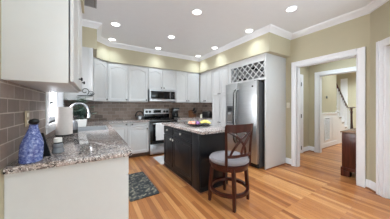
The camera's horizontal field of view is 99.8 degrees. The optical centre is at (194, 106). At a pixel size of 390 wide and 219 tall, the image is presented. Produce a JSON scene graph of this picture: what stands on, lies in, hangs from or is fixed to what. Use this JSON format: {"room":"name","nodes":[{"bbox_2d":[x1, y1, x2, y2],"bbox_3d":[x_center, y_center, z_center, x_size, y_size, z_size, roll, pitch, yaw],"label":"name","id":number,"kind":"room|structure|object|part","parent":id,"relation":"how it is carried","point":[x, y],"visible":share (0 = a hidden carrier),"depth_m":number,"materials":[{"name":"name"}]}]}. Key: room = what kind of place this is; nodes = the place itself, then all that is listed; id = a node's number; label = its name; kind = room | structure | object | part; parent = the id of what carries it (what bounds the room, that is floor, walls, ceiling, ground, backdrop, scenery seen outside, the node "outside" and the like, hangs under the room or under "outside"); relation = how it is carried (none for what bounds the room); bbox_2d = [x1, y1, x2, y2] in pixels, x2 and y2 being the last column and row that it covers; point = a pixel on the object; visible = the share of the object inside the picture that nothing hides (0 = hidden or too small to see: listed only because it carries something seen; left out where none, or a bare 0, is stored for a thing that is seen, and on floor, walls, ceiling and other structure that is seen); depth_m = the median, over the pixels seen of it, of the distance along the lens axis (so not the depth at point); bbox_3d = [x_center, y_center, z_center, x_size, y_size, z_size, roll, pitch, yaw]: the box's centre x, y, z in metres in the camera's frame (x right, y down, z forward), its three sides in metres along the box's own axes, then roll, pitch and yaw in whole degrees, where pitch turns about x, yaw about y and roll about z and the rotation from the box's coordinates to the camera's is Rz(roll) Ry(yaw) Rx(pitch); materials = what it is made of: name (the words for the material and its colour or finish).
{"room":"kitchen","nodes":[
{"label":"kitchen","id":0,"kind":"room"},
{"bbox_2d":[0,0,55,218],"bbox_3d":[-0.841,-0.126,0.376,0.140,2.785,8.320,0,0,-32],"label":"wall","id":1,"kind":"structure","parent":0,"point":[1,170],"depth_m":0.94,"materials":[{"name":"beige paint"}]},
{"bbox_2d":[25,111,28,126],"bbox_3d":[-1.280,0.095,1.256,0.012,0.120,0.080,0,0,-32],"label":"outlet plate","id":2,"kind":"object","parent":1,"relation":"attached to","point":[26,112],"visible":0.93,"depth_m":1.23,"materials":[{"name":"beige plastic"}]},
{"bbox_2d":[0,79,71,169],"bbox_3d":[-1.865,0.101,2.188,0.008,0.503,3.880,0,0,-32],"label":"backsplash","id":3,"kind":"structure","parent":1,"relation":"attached to","point":[15,99],"depth_m":1.08,"materials":[{"name":"beige tile"}]},
{"bbox_2d":[1,0,84,92],"bbox_3d":[-1.186,-0.620,1.422,0.362,0.937,0.935,0,0,-32],"label":"upper cabinet","id":4,"kind":"object","parent":1,"relation":"attached to","point":[41,40],"visible":1,"depth_m":1.03,"materials":[{"name":"white paint"}]},
{"bbox_3d":[-0.946,-0.611,1.298,0.020,0.889,0.442,0,0,-32],"label":"door","id":5,"kind":"part","parent":4,"relation":"part of","materials":[{"name":"white paint"}]},
{"bbox_3d":[-1.181,-0.611,1.681,0.020,0.889,0.444,0,0,-32],"label":"door","id":6,"kind":"part","parent":4,"relation":"part of","materials":[{"name":"white paint"}]},
{"bbox_2d":[45,92,63,134],"bbox_3d":[-1.937,-0.318,2.208,0.185,1.250,1.150,0,0,-32],"label":"window","id":7,"kind":"structure","parent":1,"relation":"in","point":[53,99],"depth_m":2.26,"materials":[{"name":"white glass"}]},
{"bbox_3d":[-1.956,-0.323,2.196,0.040,1.060,0.930,0,0,-32],"label":"sash","id":8,"kind":"part","parent":7,"relation":"part of","materials":[{"name":"white paint"}]},
{"bbox_2d":[64,47,107,101],"bbox_3d":[-2.244,-0.581,3.494,0.724,0.952,1.255,0,0,-32],"label":"upper cabinet","id":9,"kind":"object","parent":1,"relation":"attached to","point":[94,70],"visible":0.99,"depth_m":2.99,"materials":[{"name":"white paint"}]},
{"bbox_2d":[77,88,94,95],"bbox_3d":[-1.936,-0.247,2.928,0.259,0.139,0.030,0,0,-32],"label":"hook","id":10,"kind":"object","parent":9,"relation":"attached to","point":[84,88],"visible":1,"depth_m":2.92,"materials":[{"name":"metal"}]},
{"bbox_3d":[-2.137,-0.568,3.731,0.020,0.901,0.376,0,0,15],"label":"door","id":11,"kind":"part","parent":9,"relation":"part of","materials":[{"name":"white paint"}]},
{"bbox_2d":[89,76,199,120],"bbox_3d":[-1.133,-0.126,4.995,4.190,2.785,0.140,0,0,-32],"label":"wall","id":12,"kind":"structure","parent":0,"point":[199,76],"depth_m":5.70,"materials":[{"name":"beige paint"}]},
{"bbox_2d":[107,62,147,101],"bbox_3d":[-1.759,-0.581,4.304,0.964,0.952,0.380,0,0,-32],"label":"upper cabinet","id":13,"kind":"object","parent":12,"relation":"attached to","point":[125,82],"visible":0.97,"depth_m":4.14,"materials":[{"name":"white paint"}]},
{"bbox_3d":[-1.890,-0.568,4.049,0.444,0.895,0.020,0,0,-32],"label":"door","id":14,"kind":"part","parent":13,"relation":"part of","materials":[{"name":"white paint"}]},
{"bbox_3d":[-1.486,-0.568,4.297,0.483,0.895,0.020,0,0,-32],"label":"door","id":15,"kind":"part","parent":13,"relation":"part of","materials":[{"name":"white paint"}]},
{"bbox_2d":[72,102,201,120],"bbox_3d":[-1.307,0.099,4.801,3.690,0.507,0.008,0,0,-32],"label":"backsplash","id":16,"kind":"structure","parent":12,"relation":"attached to","point":[105,110],"depth_m":4.48,"materials":[{"name":"beige tile"}]},
{"bbox_2d":[148,67,174,89],"bbox_3d":[-0.999,-0.756,4.771,0.816,0.601,0.380,0,0,-32],"label":"upper cabinet","id":17,"kind":"object","parent":12,"relation":"attached to","point":[160,79],"visible":0.9,"depth_m":4.62,"materials":[{"name":"white paint"}]},
{"bbox_3d":[-1.091,-0.743,4.539,0.388,0.544,0.020,0,0,-32],"label":"door","id":18,"kind":"part","parent":17,"relation":"part of","materials":[{"name":"white paint"}]},
{"bbox_2d":[148,89,175,101],"bbox_3d":[-0.984,-0.291,4.737,0.762,0.326,0.438,0,0,-32],"label":"microwave","id":19,"kind":"object","parent":17,"relation":"attached to","point":[154,95],"visible":0.98,"depth_m":4.56,"materials":[{"name":"silver metal"}]},
{"bbox_3d":[-0.958,-0.301,4.539,0.600,0.246,0.020,0,0,-32],"label":"door","id":20,"kind":"part","parent":19,"relation":"part of","materials":[{"name":"silver metal"}]},
{"bbox_3d":[-0.888,-0.152,4.581,0.762,0.048,0.020,0,0,-32],"label":"trim","id":21,"kind":"part","parent":19,"relation":"part of","materials":[{"name":"silver metal"}]},
{"bbox_3d":[-0.751,-0.743,4.747,0.388,0.544,0.020,0,0,-32],"label":"door","id":22,"kind":"part","parent":17,"relation":"part of","materials":[{"name":"white paint"}]},
{"bbox_2d":[171,70,198,102],"bbox_3d":[-0.289,-0.581,5.206,0.846,0.952,0.380,0,0,-32],"label":"upper cabinet","id":23,"kind":"object","parent":12,"relation":"attached to","point":[186,83],"visible":0.97,"depth_m":5.04,"materials":[{"name":"white paint"}]},
{"bbox_3d":[-0.400,-0.568,4.963,0.372,0.895,0.020,0,0,-32],"label":"door","id":24,"kind":"part","parent":23,"relation":"part of","materials":[{"name":"white paint"}]},
{"bbox_3d":[-0.050,-0.568,5.178,0.430,0.895,0.020,0,0,-32],"label":"door","id":25,"kind":"part","parent":23,"relation":"part of","materials":[{"name":"white paint"}]},
{"bbox_2d":[80,0,290,75],"bbox_3d":[-0.257,-1.288,3.432,4.050,0.460,3.440,0,0,-32],"label":"wall","id":26,"kind":"structure","parent":0,"point":[270,43],"depth_m":3.94,"materials":[{"name":"beige paint"}]},
{"bbox_2d":[82,0,388,61],"bbox_3d":[1.079,-1.468,1.254,4.050,0.100,7.810,0,0,-32],"label":"trim","id":27,"kind":"structure","parent":26,"relation":"attached to","point":[373,5],"depth_m":3.29,"materials":[{"name":"white paint"}]},
{"bbox_2d":[82,0,372,56],"bbox_3d":[3.726,-1.568,3.106,10.800,0.100,8.600,0,0,-32],"label":"ceiling","id":28,"kind":"structure","parent":0,"point":[144,23],"depth_m":2.85,"materials":[{"name":"paint"}]},
{"bbox_2d":[84,0,96,8],"bbox_3d":[-1.523,-1.514,2.350,0.200,0.009,0.340,0,0,-32],"label":"ceiling vent","id":29,"kind":"object","parent":28,"relation":"in","point":[91,3],"visible":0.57,"depth_m":2.42,"materials":[{"name":"white metal"}]},
{"bbox_2d":[110,22,120,26],"bbox_3d":[-1.471,-1.513,3.040,0.176,0.008,0.176,0,0,-32],"label":"recessed light","id":30,"kind":"object","parent":28,"relation":"in","point":[116,24],"visible":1,"depth_m":3.04,"materials":[{"name":"white paint"}]},
{"bbox_2d":[192,9,201,14],"bbox_3d":[0.031,-1.513,2.647,0.176,0.008,0.176,0,0,-32],"label":"recessed light","id":31,"kind":"object","parent":28,"relation":"in","point":[194,11],"visible":1,"depth_m":2.63,"materials":[{"name":"white paint"}]},
{"bbox_2d":[285,5,297,11],"bbox_3d":[1.502,-1.513,2.563,0.176,0.008,0.176,0,0,-32],"label":"recessed light","id":32,"kind":"object","parent":28,"relation":"in","point":[294,7],"visible":1,"depth_m":2.55,"materials":[{"name":"white paint"}]},
{"bbox_2d":[128,143,389,218],"bbox_3d":[3.726,1.317,3.106,10.800,0.100,8.600,0,0,-32],"label":"floor","id":33,"kind":"structure","parent":0,"point":[317,188],"depth_m":2.33,"materials":[{"name":"brown wood"}]},
{"bbox_2d":[4,156,128,218],"bbox_3d":[-1.512,0.829,2.293,0.716,0.874,2.690,0,0,-32],"label":"base cabinet","id":34,"kind":"object","parent":33,"relation":"on","point":[95,189],"visible":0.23,"depth_m":1.13,"materials":[{"name":"white paint"}]},
{"bbox_2d":[3,119,148,174],"bbox_3d":[-1.284,0.372,2.810,1.631,0.038,3.409,0,0,-32],"label":"countertop","id":35,"kind":"structure","parent":34,"relation":"on","point":[86,146],"depth_m":1.34,"materials":[{"name":"stone"}]},
{"bbox_2d":[18,119,43,163],"bbox_3d":[-1.042,0.216,1.047,0.120,0.273,0.117,0,0,-32],"label":"vase","id":36,"kind":"object","parent":35,"relation":"on","point":[31,147],"visible":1,"depth_m":1.02,"materials":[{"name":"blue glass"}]},
{"bbox_2d":[41,133,50,156],"bbox_3d":[-1.079,0.271,1.178,0.095,0.165,0.070,0,0,-21],"label":"stand","id":37,"kind":"object","parent":35,"relation":"on","point":[46,148],"visible":0.36,"depth_m":1.16,"materials":[{"name":"plastic"}]},
{"bbox_2d":[52,137,63,153],"bbox_3d":[-1.042,0.296,1.250,0.074,0.113,0.073,0,0,-32],"label":"glass jar","id":38,"kind":"object","parent":35,"relation":"on","point":[57,147],"visible":1,"depth_m":1.23,"materials":[{"name":"grey glass"}]},
{"bbox_3d":[-1.042,0.256,1.250,0.052,0.032,0.052,0,0,-32],"label":"lid","id":39,"kind":"part","parent":38,"relation":"part of","materials":[{"name":"white ceramic"}]},
{"bbox_2d":[55,104,72,136],"bbox_3d":[-1.567,0.162,1.972,0.176,0.383,0.176,0,0,-32],"label":"paper towel holder","id":40,"kind":"object","parent":35,"relation":"on","point":[64,115],"visible":1,"depth_m":1.91,"materials":[{"name":"white paper"}]},
{"bbox_2d":[73,116,78,132],"bbox_3d":[-1.590,0.241,2.169,0.076,0.224,0.076,0,0,13],"label":"soap bottle","id":41,"kind":"object","parent":35,"relation":"on","point":[75,123],"visible":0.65,"depth_m":2.15,"materials":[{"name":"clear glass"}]},
{"bbox_2d":[70,102,90,117],"bbox_3d":[-1.716,0.148,2.438,0.292,0.409,0.109,0,0,-32],"label":"kitchen faucet","id":42,"kind":"object","parent":35,"relation":"on","point":[77,103],"visible":0.54,"depth_m":2.49,"materials":[{"name":"silver metal"}]},
{"bbox_3d":[-1.728,0.101,2.460,0.266,0.314,0.031,0,0,-32],"label":"spout","id":43,"kind":"part","parent":42,"relation":"part of","materials":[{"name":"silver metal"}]},
{"bbox_2d":[66,97,96,126],"bbox_3d":[-2.004,0.092,2.858,0.451,0.522,0.440,0,0,17],"label":"potted plant","id":44,"kind":"object","parent":35,"relation":"on","point":[82,122],"visible":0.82,"depth_m":2.79,"materials":[{"name":"green plant"}]},
{"bbox_3d":[-1.953,0.288,2.832,0.160,0.130,0.160,0,0,-32],"label":"pot","id":45,"kind":"part","parent":44,"relation":"part of","materials":[{"name":"white ceramic"}]},
{"bbox_2d":[78,125,108,131],"bbox_3d":[-1.632,0.446,2.577,0.452,0.195,0.604,0,0,-32],"label":"sink","id":46,"kind":"object","parent":35,"relation":"in","point":[88,128],"visible":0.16,"depth_m":2.80,"materials":[{"name":"silver metal"}]},
{"bbox_2d":[78,126,105,130],"bbox_3d":[-1.632,0.450,2.577,0.428,0.186,0.580,0,0,-32],"label":"basin","id":47,"kind":"object","parent":46,"relation":"in","point":[89,128],"depth_m":2.81,"materials":[{"name":"silver metal"}]},
{"bbox_2d":[135,111,144,119],"bbox_3d":[-1.455,0.238,4.335,0.213,0.230,0.199,0,0,8],"label":"tea kettle","id":48,"kind":"object","parent":35,"relation":"on","point":[138,117],"visible":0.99,"depth_m":4.28,"materials":[{"name":"silver metal"}]},
{"bbox_3d":[-0.661,0.474,1.512,0.020,0.139,0.444,0,0,-32],"label":"drawer","id":49,"kind":"part","parent":34,"relation":"part of","materials":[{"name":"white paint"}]},
{"bbox_3d":[-0.661,0.852,1.512,0.020,0.594,0.444,0,0,-32],"label":"door","id":50,"kind":"part","parent":34,"relation":"part of","materials":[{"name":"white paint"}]},
{"bbox_2d":[110,122,148,157],"bbox_3d":[-1.712,0.829,4.178,0.925,0.874,0.636,0,0,-32],"label":"base cabinet","id":51,"kind":"object","parent":33,"relation":"on","point":[135,134],"visible":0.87,"depth_m":4.02,"materials":[{"name":"white paint"}]},
{"bbox_3d":[-1.787,0.435,3.808,0.394,0.067,0.020,0,0,-32],"label":"door","id":52,"kind":"part","parent":51,"relation":"part of","materials":[{"name":"white paint"}]},
{"bbox_3d":[-1.787,0.815,3.808,0.394,0.669,0.020,0,0,-32],"label":"door","id":53,"kind":"part","parent":51,"relation":"part of","materials":[{"name":"white paint"}]},
{"bbox_3d":[-1.395,0.456,4.048,0.494,0.107,0.020,0,0,-32],"label":"drawer","id":54,"kind":"part","parent":51,"relation":"part of","materials":[{"name":"white paint"}]},
{"bbox_3d":[-1.395,0.835,4.048,0.494,0.629,0.020,0,0,-32],"label":"door","id":55,"kind":"part","parent":51,"relation":"part of","materials":[{"name":"white paint"}]},
{"bbox_2d":[128,172,159,201],"bbox_3d":[-0.928,1.261,2.662,0.410,0.012,0.920,0,0,-33],"label":"floor mat","id":56,"kind":"object","parent":33,"relation":"on","point":[140,186],"visible":0.71,"depth_m":2.53,"materials":[{"name":"fabric"}]},
{"bbox_2d":[153,155,163,163],"bbox_3d":[-0.584,1.261,3.994,0.720,0.012,0.580,0,0,-32],"label":"kitchen rug","id":57,"kind":"object","parent":33,"relation":"on","point":[160,159],"visible":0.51,"depth_m":3.86,"materials":[{"name":"white fabric"}]},
{"bbox_2d":[143,109,177,155],"bbox_3d":[-0.958,0.672,4.578,0.762,1.190,0.722,0,0,-32],"label":"range","id":58,"kind":"object","parent":33,"relation":"on","point":[154,116],"visible":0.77,"depth_m":4.28,"materials":[{"name":"silver metal"}]},
{"bbox_3d":[-0.807,1.095,4.332,0.754,0.225,0.030,0,0,-32],"label":"warming drawer","id":59,"kind":"part","parent":58,"relation":"part of","materials":[{"name":"silver metal"}]},
{"bbox_2d":[156,123,164,139],"bbox_3d":[-0.892,0.649,4.209,0.230,0.436,0.039,0,0,-32],"label":"dish towel","id":60,"kind":"object","parent":58,"relation":"hanging from","point":[160,133],"visible":0.92,"depth_m":4.18,"materials":[{"name":"white fabric"}]},
{"bbox_2d":[144,118,177,120],"bbox_3d":[-0.956,0.360,4.575,0.762,0.022,0.600,0,0,-32],"label":"cooktop","id":61,"kind":"object","parent":58,"relation":"in","point":[150,119],"depth_m":4.41,"materials":[{"name":"black glass"}]},
{"bbox_3d":[-0.807,0.674,4.332,0.754,0.585,0.030,0,0,-32],"label":"oven door","id":62,"kind":"part","parent":58,"relation":"part of","materials":[{"name":"black glass"}]},
{"bbox_2d":[163,125,228,194],"bbox_3d":[-0.077,0.830,3.068,0.581,0.875,1.381,0,0,-33],"label":"kitchen island","id":63,"kind":"object","parent":33,"relation":"on","point":[186,153],"visible":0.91,"depth_m":2.58,"materials":[{"name":"black paint"}]},
{"bbox_3d":[-0.542,0.489,3.328,0.020,0.149,0.414,0,0,-33],"label":"drawer","id":64,"kind":"part","parent":63,"relation":"part of","materials":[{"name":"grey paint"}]},
{"bbox_3d":[-0.542,0.882,3.328,0.020,0.594,0.414,0,0,-33],"label":"door","id":65,"kind":"part","parent":63,"relation":"part of","materials":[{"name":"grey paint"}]},
{"bbox_3d":[-0.232,0.489,2.849,0.020,0.149,0.684,0,0,-33],"label":"drawer","id":66,"kind":"part","parent":63,"relation":"part of","materials":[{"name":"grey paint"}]},
{"bbox_3d":[-0.232,0.882,2.849,0.020,0.594,0.684,0,0,-33],"label":"door","id":67,"kind":"part","parent":63,"relation":"part of","materials":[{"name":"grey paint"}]},
{"bbox_2d":[162,121,224,134],"bbox_3d":[-0.044,0.372,3.051,0.625,0.038,1.525,0,0,-33],"label":"island countertop","id":68,"kind":"structure","parent":63,"relation":"on","point":[208,129],"depth_m":2.71,"materials":[{"name":"stone"}]},
{"bbox_2d":[184,122,210,125],"bbox_3d":[0.045,0.327,2.931,0.500,0.053,0.500,0,0,-32],"label":"dish","id":69,"kind":"object","parent":68,"relation":"on","point":[186,123],"visible":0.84,"depth_m":2.75,"materials":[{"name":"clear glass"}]},
{"bbox_3d":[-0.069,1.259,3.074,0.562,0.016,1.381,0,0,-33],"label":"shoe moulding","id":70,"kind":"part","parent":63,"relation":"part of","materials":[{"name":"brown wood"}]},
{"bbox_3d":[0.016,0.830,2.467,0.018,0.874,0.202,0,0,-33],"label":"corner panel","id":71,"kind":"part","parent":63,"relation":"part of","materials":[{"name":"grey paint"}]},
{"bbox_3d":[-0.065,1.229,3.086,0.542,0.074,1.365,0,0,-33],"label":"moulding","id":72,"kind":"part","parent":63,"relation":"part of","materials":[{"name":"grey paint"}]},
{"bbox_3d":[0.303,0.830,2.528,0.530,0.874,0.012,0,0,-33],"label":"panel","id":73,"kind":"part","parent":63,"relation":"part of","materials":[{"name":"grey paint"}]},
{"bbox_2d":[212,65,227,126],"bbox_3d":[0.951,0.104,4.636,0.730,2.323,0.680,0,0,-32],"label":"pantry cabinet","id":74,"kind":"object","parent":33,"relation":"on","point":[219,75],"visible":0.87,"depth_m":4.47,"materials":[{"name":"white paint"}]},
{"bbox_3d":[0.588,0.440,4.608,0.020,1.429,0.322,0,0,-32],"label":"door","id":75,"kind":"part","parent":74,"relation":"part of","materials":[{"name":"white paint"}]},
{"bbox_3d":[0.588,-0.653,4.608,0.020,0.724,0.322,0,0,-32],"label":"door","id":76,"kind":"part","parent":74,"relation":"part of","materials":[{"name":"white paint"}]},
{"bbox_3d":[0.762,0.440,4.325,0.020,1.429,0.322,0,0,-32],"label":"door","id":77,"kind":"part","parent":74,"relation":"part of","materials":[{"name":"white paint"}]},
{"bbox_3d":[0.762,-0.653,4.325,0.020,0.724,0.322,0,0,-32],"label":"door","id":78,"kind":"part","parent":74,"relation":"part of","materials":[{"name":"white paint"}]},
{"bbox_2d":[208,123,253,212],"bbox_3d":[0.462,0.745,2.224,0.530,1.046,0.539,0,0,-28],"label":"bar stool","id":79,"kind":"object","parent":33,"relation":"on","point":[233,162],"visible":1,"depth_m":2.02,"materials":[{"name":"brown wood"}]},
{"bbox_3d":[0.222,1.016,2.218,0.062,0.504,0.062,0,0,42],"label":"leg","id":80,"kind":"part","parent":79,"relation":"part of","materials":[{"name":"brown wood"}]},
{"bbox_3d":[0.450,1.016,2.467,0.062,0.504,0.062,0,0,42],"label":"leg","id":81,"kind":"part","parent":79,"relation":"part of","materials":[{"name":"brown wood"}]},
{"bbox_3d":[0.374,0.506,1.961,0.034,0.542,0.065,0,0,18],"label":"post","id":82,"kind":"part","parent":79,"relation":"part of","materials":[{"name":"brown wood"}]},
{"bbox_2d":[209,151,248,166],"bbox_3d":[0.460,0.692,2.228,0.528,0.074,0.528,0,0,42],"label":"seat cushion","id":83,"kind":"object","parent":79,"relation":"on","point":[217,158],"depth_m":2.05,"materials":[{"name":"grey fabric"}]},
{"bbox_3d":[0.471,1.016,1.990,0.062,0.504,0.062,0,0,42],"label":"leg","id":84,"kind":"part","parent":79,"relation":"part of","materials":[{"name":"brown wood"}]},
{"bbox_3d":[0.559,0.612,2.042,0.404,0.034,0.065,0,0,-28],"label":"rail","id":85,"kind":"part","parent":79,"relation":"part of","materials":[{"name":"brown wood"}]},
{"bbox_3d":[0.570,0.272,2.023,0.455,0.100,0.083,0,0,-28],"label":"rail","id":86,"kind":"part","parent":79,"relation":"part of","materials":[{"name":"brown wood"}]},
{"bbox_3d":[0.699,1.016,2.239,0.062,0.504,0.062,0,0,42],"label":"leg","id":87,"kind":"part","parent":79,"relation":"part of","materials":[{"name":"brown wood"}]},
{"bbox_3d":[0.730,0.506,2.151,0.065,0.542,0.034,0,0,16],"label":"post","id":88,"kind":"part","parent":79,"relation":"part of","materials":[{"name":"brown wood"}]},
{"bbox_2d":[226,80,264,167],"bbox_3d":[1.292,0.362,3.836,0.886,1.785,0.910,0,0,-32],"label":"refrigerator","id":89,"kind":"object","parent":33,"relation":"on","point":[245,101],"visible":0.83,"depth_m":3.41,"materials":[{"name":"silver metal"}]},
{"bbox_3d":[0.880,0.325,3.896,0.073,1.685,0.377,0,0,-32],"label":"freezer door","id":90,"kind":"part","parent":89,"relation":"part of","materials":[{"name":"silver metal"}]},
{"bbox_3d":[0.893,0.232,3.732,0.096,1.230,0.030,0,0,-32],"label":"handle","id":91,"kind":"part","parent":89,"relation":"part of","materials":[{"name":"metal"}]},
{"bbox_3d":[0.940,0.232,3.655,0.096,1.230,0.030,0,0,-32],"label":"handle","id":92,"kind":"part","parent":89,"relation":"part of","materials":[{"name":"metal"}]},
{"bbox_3d":[1.119,0.325,3.506,0.073,1.685,0.527,0,0,-32],"label":"fridge door","id":93,"kind":"part","parent":89,"relation":"part of","materials":[{"name":"silver metal"}]},
{"bbox_2d":[228,53,285,169],"bbox_3d":[1.429,0.105,3.887,0.699,2.324,1.086,0,0,-32],"label":"refrigerator surround","id":94,"kind":"object","parent":33,"relation":"on","point":[274,66],"visible":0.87,"depth_m":3.46,"materials":[{"name":"white paint"}]},
{"bbox_3d":[1.151,0.105,4.339,0.699,2.324,0.025,0,0,-32],"label":"panel","id":95,"kind":"part","parent":94,"relation":"part of","materials":[{"name":"white paint"}]},
{"bbox_3d":[1.134,-0.795,3.718,0.020,0.524,1.014,0,0,-32],"label":"frame","id":96,"kind":"part","parent":94,"relation":"part of","materials":[{"name":"white paint"}]},
{"bbox_3d":[1.696,0.105,3.450,0.699,2.324,0.030,0,0,-32],"label":"panel","id":97,"kind":"part","parent":94,"relation":"part of","materials":[{"name":"white paint"}]},
{"bbox_2d":[335,83,354,143],"bbox_3d":[5.202,0.232,6.333,1.950,2.071,1.000,0,0,-32],"label":"staircase","id":98,"kind":"structure","parent":33,"relation":"on","point":[341,126],"depth_m":5.74,"materials":[{"name":"white paint"}]},
{"bbox_3d":[5.472,-0.363,5.982,1.856,0.882,0.066,0,0,-32],"label":"handrail","id":99,"kind":"part","parent":98,"relation":"part of","materials":[{"name":"brown wood"}]},
{"bbox_3d":[6.007,0.672,6.311,0.110,1.190,0.108,0,0,-32],"label":"newel post","id":100,"kind":"part","parent":98,"relation":"part of","materials":[{"name":"brown wood"}]},
{"bbox_2d":[340,128,355,176],"bbox_3d":[3.210,0.862,3.086,1.010,0.810,0.486,0,0,-32],"label":"wooden chest","id":101,"kind":"object","parent":33,"relation":"on","point":[348,166],"visible":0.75,"depth_m":2.93,"materials":[{"name":"brown wood"}]},
{"bbox_3d":[0.419,0.829,4.929,0.610,0.874,0.370,0,0,-32],"label":"base cabinet","id":102,"kind":"object","parent":33,"relation":"on","visible":0},
{"bbox_2d":[169,116,211,119],"bbox_3d":[-0.025,0.372,5.010,1.268,0.038,0.974,0,0,-32],"label":"countertop","id":103,"kind":"structure","parent":102,"relation":"on","point":[196,117],"depth_m":4.75,"materials":[{"name":"stone"}]},
{"bbox_2d":[172,108,179,117],"bbox_3d":[-0.589,0.203,4.976,0.183,0.300,0.240,0,0,-24],"label":"coffee maker","id":104,"kind":"object","parent":103,"relation":"on","point":[174,110],"visible":0.99,"depth_m":4.89,"materials":[{"name":"black plastic"}]},
{"bbox_2d":[189,110,195,116],"bbox_3d":[-0.084,0.235,5.226,0.201,0.235,0.140,0,0,39],"label":"knife block","id":105,"kind":"object","parent":103,"relation":"on","point":[191,114],"visible":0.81,"depth_m":5.18,"materials":[{"name":"brown wood"}]},
{"bbox_2d":[202,111,211,117],"bbox_3d":[0.367,0.257,5.095,0.305,0.192,0.170,0,0,38],"label":"toaster","id":106,"kind":"object","parent":103,"relation":"on","point":[206,114],"visible":0.97,"depth_m":5.02,"materials":[{"name":"black plastic"}]},
{"bbox_2d":[300,66,308,146],"bbox_3d":[2.617,-0.126,4.361,1.620,2.785,0.120,0,0,-32],"label":"wall","id":107,"kind":"structure","parent":0,"point":[304,71],"depth_m":4.57,"materials":[{"name":"beige paint"}]},
{"bbox_2d":[300,78,301,152],"bbox_3d":[2.479,0.255,4.186,0.884,2.005,0.032,0,0,-32],"label":"door","id":108,"kind":"structure","parent":107,"relation":"in","point":[300,78],"depth_m":4.41,"materials":[{"name":"white paint"}]},
{"bbox_2d":[300,74,302,152],"bbox_3d":[2.478,0.207,4.195,1.110,2.120,0.018,0,0,-32],"label":"trim","id":109,"kind":"structure","parent":107,"relation":"attached to","point":[301,75],"depth_m":4.45,"materials":[{"name":"white paint"}]},
{"bbox_2d":[303,146,313,152],"bbox_3d":[3.128,1.200,4.522,0.340,0.135,0.140,0,0,-32],"label":"baseboard","id":110,"kind":"structure","parent":107,"relation":"attached to","point":[308,148],"depth_m":4.58,"materials":[{"name":"white paint"}]},
{"bbox_2d":[286,14,369,179],"bbox_3d":[1.668,-0.126,4.263,0.100,2.785,4.036,0,0,-32],"label":"wall","id":111,"kind":"structure","parent":0,"point":[354,33],"depth_m":2.89,"materials":[{"name":"beige paint"}]},
{"bbox_2d":[285,158,290,164],"bbox_3d":[2.023,1.200,3.557,0.032,0.135,0.130,0,0,-32],"label":"baseboard","id":112,"kind":"structure","parent":111,"relation":"attached to","point":[287,160],"depth_m":3.56,"materials":[{"name":"white paint"}]},
{"bbox_2d":[291,47,365,187],"bbox_3d":[2.406,0.172,3.059,0.160,2.190,1.120,0,0,-32],"label":"trim","id":113,"kind":"structure","parent":111,"relation":"attached to","point":[359,53],"depth_m":2.65,"materials":[{"name":"white paint"}]},
{"bbox_2d":[322,75,335,112],"bbox_3d":[4.016,-0.126,5.101,1.540,2.785,0.100,0,0,-32],"label":"wall","id":114,"kind":"structure","parent":0,"point":[328,82],"depth_m":5.18,"materials":[{"name":"beige paint"}]},
{"bbox_2d":[324,117,329,141],"bbox_3d":[4.061,0.707,5.046,0.400,0.720,0.013,0,0,-32],"label":"air vent","id":115,"kind":"object","parent":114,"relation":"attached to","point":[327,119],"visible":1,"depth_m":5.03,"materials":[{"name":"white metal"}]},
{"bbox_2d":[322,112,336,147],"bbox_3d":[4.050,0.737,5.046,1.540,1.060,0.030,0,0,-32],"label":"trim","id":116,"kind":"structure","parent":114,"relation":"attached to","point":[333,116],"depth_m":5.22,"materials":[{"name":"white paint"}]},
{"bbox_2d":[309,57,355,146],"bbox_3d":[3.703,-0.126,4.024,0.120,2.785,1.590,0,0,-32],"label":"wall","id":117,"kind":"structure","parent":0,"point":[351,62],"depth_m":4.57,"materials":[{"name":"beige paint"}]},
{"bbox_2d":[314,66,355,152],"bbox_3d":[3.677,0.172,4.037,0.150,2.190,1.240,0,0,-32],"label":"trim","id":118,"kind":"structure","parent":117,"relation":"attached to","point":[318,76],"depth_m":4.47,"materials":[{"name":"white paint"}]},
{"bbox_2d":[336,72,355,127],"bbox_3d":[7.181,-0.126,6.749,0.100,2.785,2.600,0,0,-32],"label":"wall","id":119,"kind":"structure","parent":0,"point":[351,77],"depth_m":7.19,"materials":[{"name":"beige paint"}]},
{"bbox_2d":[341,78,347,125],"bbox_3d":[6.708,0.017,7.397,0.030,2.500,0.240,0,0,-32],"label":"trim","id":120,"kind":"structure","parent":119,"relation":"attached to","point":[344,82],"depth_m":7.34,"materials":[{"name":"white paint"}]},
{"bbox_2d":[370,0,389,182],"bbox_3d":[2.564,-0.126,1.773,0.120,2.785,1.500,0,0,13],"label":"wall","id":121,"kind":"structure","parent":0,"point":[380,17],"depth_m":2.44,"materials":[{"name":"beige paint"}]},
{"bbox_2d":[365,179,375,193],"bbox_3d":[2.649,1.200,2.463,0.053,0.135,0.185,0,0,5],"label":"baseboard","id":122,"kind":"structure","parent":121,"relation":"attached to","point":[370,185],"depth_m":2.47,"materials":[{"name":"white paint"}]},
{"bbox_2d":[376,37,389,198],"bbox_3d":[2.578,0.172,1.873,0.149,2.190,1.000,0,0,13],"label":"trim","id":123,"kind":"structure","parent":121,"relation":"attached to","point":[382,50],"depth_m":2.28,"materials":[{"name":"white paint"}]},
{"bbox_3d":[0.673,-0.126,5.445,0.360,2.785,0.980,0,0,-32],"label":"wall","id":124,"kind":"structure","parent":0,"visible":0},
{"bbox_2d":[200,70,211,102],"bbox_3d":[0.454,-0.581,5.103,0.370,0.952,0.630,0,0,-32],"label":"upper cabinet","id":125,"kind":"object","parent":124,"relation":"attached to","point":[205,77],"visible":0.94,"depth_m":4.99,"materials":[{"name":"white paint"}]},
{"bbox_3d":[0.244,-0.568,5.169,0.020,0.895,0.267,0,0,-32],"label":"door","id":126,"kind":"part","parent":125,"relation":"part of","materials":[{"name":"white paint"}]},
{"bbox_3d":[0.405,-0.568,4.908,0.020,0.895,0.327,0,0,-32],"label":"door","id":127,"kind":"part","parent":125,"relation":"part of","materials":[{"name":"white paint"}]},
{"bbox_2d":[202,103,211,111],"bbox_3d":[0.518,0.123,5.345,0.008,0.457,0.972,0,0,-32],"label":"backsplash","id":128,"kind":"structure","parent":124,"relation":"attached to","point":[205,106],"depth_m":5.55,"materials":[{"name":"beige tile"}]}
]}

